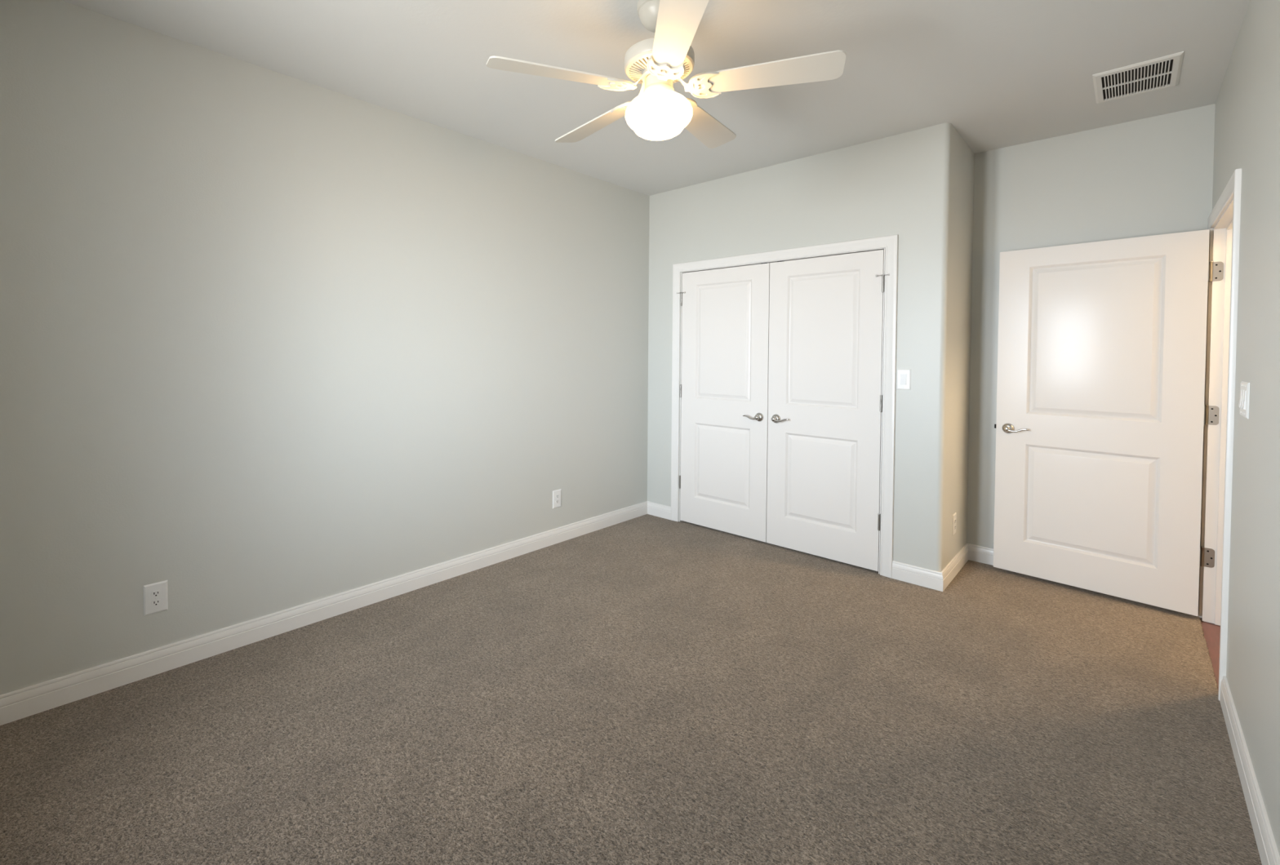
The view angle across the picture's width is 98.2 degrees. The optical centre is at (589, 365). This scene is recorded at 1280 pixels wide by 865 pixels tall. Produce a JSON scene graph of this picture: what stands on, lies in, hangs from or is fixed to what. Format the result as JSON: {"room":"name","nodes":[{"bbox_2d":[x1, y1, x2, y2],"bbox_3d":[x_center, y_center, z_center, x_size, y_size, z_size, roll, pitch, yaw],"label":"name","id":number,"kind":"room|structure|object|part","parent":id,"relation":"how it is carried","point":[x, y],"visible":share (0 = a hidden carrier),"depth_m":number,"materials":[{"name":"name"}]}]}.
{"room":"empty bedroom","nodes":[
{"label":"empty bedroom","id":0,"kind":"room"},
{"bbox_2d":[0,0,649,695],"bbox_3d":[-0.707,-0.053,3.615,0.120,2.760,5.009,2,2,44],"label":"wall","id":1,"kind":"structure","parent":0,"point":[271,342],"depth_m":2.64,"materials":[{"name":"grey paint"}]},
{"bbox_2d":[143,580,168,616],"bbox_3d":[-1.862,1.001,2.374,0.008,0.130,0.083,2,2,44],"label":"wall outlet","id":2,"kind":"object","parent":1,"relation":"attached to","point":[156,594],"visible":1,"depth_m":2.37,"materials":[{"name":"white plastic"}]},
{"bbox_2d":[151,590,160,597],"bbox_3d":[-1.860,0.982,2.372,0.003,0.025,0.034,2,2,44],"label":"socket","id":3,"kind":"object","parent":2,"relation":"attached to","point":[154,593],"depth_m":2.37,"materials":[{"name":"white plastic"}]},
{"bbox_2d":[151,599,160,606],"bbox_3d":[-1.861,1.021,2.373,0.003,0.025,0.034,2,2,44],"label":"socket","id":4,"kind":"object","parent":2,"relation":"attached to","point":[154,602],"depth_m":2.37,"materials":[{"name":"white plastic"}]},
{"bbox_2d":[0,501,671,725],"bbox_3d":[-0.826,1.265,3.257,0.262,0.118,4.060,2,2,44],"label":"baseboard","id":5,"kind":"structure","parent":1,"relation":"attached to","point":[23,703],"depth_m":2.68,"materials":[{"name":"white paint"}]},
{"bbox_2d":[552,488,561,508],"bbox_3d":[-0.235,0.977,4.034,0.008,0.130,0.083,2,2,44],"label":"wall outlet","id":6,"kind":"object","parent":1,"relation":"attached to","point":[557,494],"visible":1,"depth_m":4.03,"materials":[{"name":"white plastic"}]},
{"bbox_2d":[0,514,1262,864],"bbox_3d":[1.706,1.375,2.459,5.000,0.060,6.460,2,2,44],"label":"floor","id":7,"kind":"structure","parent":0,"point":[647,689],"depth_m":2.03,"materials":[{"name":"carpet"}]},
{"bbox_2d":[61,0,1249,195],"bbox_3d":[1.635,-1.445,2.396,5.120,0.100,6.580,2,2,44],"label":"ceiling","id":8,"kind":"structure","parent":0,"point":[1003,73],"depth_m":2.53,"materials":[{"name":"white paint"}]},
{"bbox_2d":[486,0,846,148],"bbox_3d":[0.271,-1.145,2.180,1.269,0.505,1.267,2,2,44],"label":"ceiling fan","id":9,"kind":"object","parent":8,"relation":"hanging from","point":[659,113],"visible":1,"depth_m":2.04,"materials":[{"name":"white wood"}]},
{"bbox_3d":[-0.106,-1.067,2.023,0.528,0.036,0.138,0,1,-18],"label":"blade","id":10,"kind":"part","parent":9,"relation":"part of","materials":[{"name":"white laminate"}]},
{"bbox_3d":[0.036,-1.077,2.466,0.138,0.036,0.528,-1,2,-36],"label":"blade","id":11,"kind":"part","parent":9,"relation":"part of","materials":[{"name":"white laminate"}]},
{"bbox_3d":[0.271,-1.140,2.146,0.267,0.032,0.267,2,2,44],"label":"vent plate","id":12,"kind":"part","parent":9,"relation":"part of","materials":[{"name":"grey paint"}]},
{"bbox_3d":[0.270,-0.967,2.149,0.260,0.151,0.260,2,2,44],"label":"light globe","id":13,"kind":"part","parent":9,"relation":"part of","materials":[{"name":"white glass"}]},
{"bbox_3d":[0.272,-1.060,1.751,0.138,0.036,0.528,0,1,0],"label":"blade","id":14,"kind":"part","parent":9,"relation":"part of","materials":[{"name":"white laminate"}]},
{"bbox_3d":[0.501,-1.074,2.469,0.138,0.036,0.528,1,2,36],"label":"blade","id":15,"kind":"part","parent":9,"relation":"part of","materials":[{"name":"white laminate"}]},
{"bbox_3d":[0.647,-1.064,2.027,0.528,0.036,0.138,1,1,18],"label":"blade","id":16,"kind":"part","parent":9,"relation":"part of","materials":[{"name":"white laminate"}]},
{"bbox_2d":[1092,51,1183,103],"bbox_3d":[2.671,-1.391,2.700,0.300,0.010,0.413,2,2,44],"label":"ceiling vent","id":17,"kind":"object","parent":8,"relation":"in","point":[1164,72],"visible":1,"depth_m":2.68,"materials":[{"name":"white metal"}]},
{"bbox_2d":[647,122,974,572],"bbox_3d":[1.542,-0.056,4.253,2.201,2.760,0.709,2,2,44],"label":"wall","id":18,"kind":"structure","parent":0,"point":[917,186],"depth_m":3.48,"materials":[{"name":"grey paint"}]},
{"bbox_2d":[676,262,769,542],"bbox_3d":[1.001,0.269,4.281,0.798,2.037,0.090,2,2,44],"label":"door","id":19,"kind":"structure","parent":18,"relation":"in","point":[724,386],"depth_m":4.25,"materials":[{"name":"white paint"}]},
{"bbox_3d":[1.191,0.382,4.062,0.128,0.036,0.040,2,2,44],"label":"lever","id":20,"kind":"part","parent":19,"relation":"part of","materials":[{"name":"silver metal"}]},
{"bbox_2d":[671,234,898,577],"bbox_3d":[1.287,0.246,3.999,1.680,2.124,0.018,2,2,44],"label":"trim","id":21,"kind":"structure","parent":18,"relation":"attached to","point":[891,242],"depth_m":3.47,"materials":[{"name":"white paint"}]},
{"bbox_2d":[766,249,889,571],"bbox_3d":[1.574,0.284,3.720,0.798,2.037,0.090,2,2,44],"label":"door","id":22,"kind":"structure","parent":18,"relation":"in","point":[826,313],"depth_m":3.71,"materials":[{"name":"white paint"}]},
{"bbox_3d":[1.349,0.386,3.907,0.128,0.036,0.040,2,2,44],"label":"lever","id":23,"kind":"part","parent":22,"relation":"part of","materials":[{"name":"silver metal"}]},
{"bbox_2d":[896,368,911,390],"bbox_3d":[1.922,0.087,3.380,0.078,0.126,0.010,2,2,44],"label":"light switch","id":24,"kind":"object","parent":18,"relation":"attached to","point":[903,376],"visible":1,"depth_m":3.38,"materials":[{"name":"white plastic"}]},
{"bbox_2d":[892,543,993,591],"bbox_3d":[2.607,1.284,3.223,1.331,0.118,0.724,2,2,44],"label":"baseboard","id":25,"kind":"structure","parent":18,"relation":"attached to","point":[930,579],"depth_m":3.39,"materials":[{"name":"white paint"}]},
{"bbox_2d":[952,512,956,535],"bbox_3d":[2.298,1.000,3.475,0.008,0.130,0.083,2,2,44],"label":"wall outlet","id":26,"kind":"object","parent":18,"relation":"attached to","point":[954,516],"visible":1,"depth_m":3.46,"materials":[{"name":"white plastic"}]},
{"bbox_2d":[966,103,1215,548],"bbox_3d":[2.215,-0.051,4.174,3.273,2.760,0.120,2,2,44],"label":"wall","id":27,"kind":"structure","parent":0,"point":[1153,175],"depth_m":3.39,"materials":[{"name":"grey paint"}]},
{"bbox_2d":[1212,0,1279,856],"bbox_3d":[1.716,0.011,1.242,0.120,2.760,5.009,2,2,44],"label":"wall","id":28,"kind":"structure","parent":0,"point":[1246,137],"depth_m":1.81,"materials":[{"name":"grey paint"}]},
{"bbox_2d":[993,229,1223,616],"bbox_3d":[2.918,0.301,3.195,0.091,2.022,0.953,-1,2,-43],"label":"door","id":29,"kind":"structure","parent":28,"relation":"in","point":[1102,415],"depth_m":3.16,"materials":[{"name":"white paint"}]},
{"bbox_3d":[2.657,0.402,3.441,0.040,0.036,0.128,-1,2,-41],"label":"lever","id":30,"kind":"part","parent":29,"relation":"part of","materials":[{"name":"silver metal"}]},
{"bbox_2d":[1201,198,1233,626],"bbox_3d":[2.974,0.322,2.535,0.122,2.078,0.938,2,2,44],"label":"trim","id":31,"kind":"structure","parent":28,"relation":"attached to","point":[1223,229],"depth_m":2.87,"materials":[{"name":"white paint"}]},
{"bbox_2d":[1198,168,1241,700],"bbox_3d":[2.924,0.284,2.582,0.018,2.127,1.072,2,2,44],"label":"trim","id":32,"kind":"structure","parent":28,"relation":"attached to","point":[1232,190],"depth_m":2.21,"materials":[{"name":"white paint"}]},
{"bbox_2d":[1238,381,1249,418],"bbox_3d":[2.351,0.123,1.987,0.010,0.126,0.172,2,2,44],"label":"light switch","id":33,"kind":"object","parent":28,"relation":"attached to","point":[1243,405],"visible":1,"depth_m":1.95,"materials":[{"name":"white plastic"}]},
{"bbox_2d":[1219,675,1279,864],"bbox_3d":[1.269,1.327,0.917,0.014,0.118,3.648,2,2,44],"label":"baseboard","id":34,"kind":"structure","parent":28,"relation":"attached to","point":[1268,851],"depth_m":1.70,"materials":[{"name":"white paint"}]}
]}

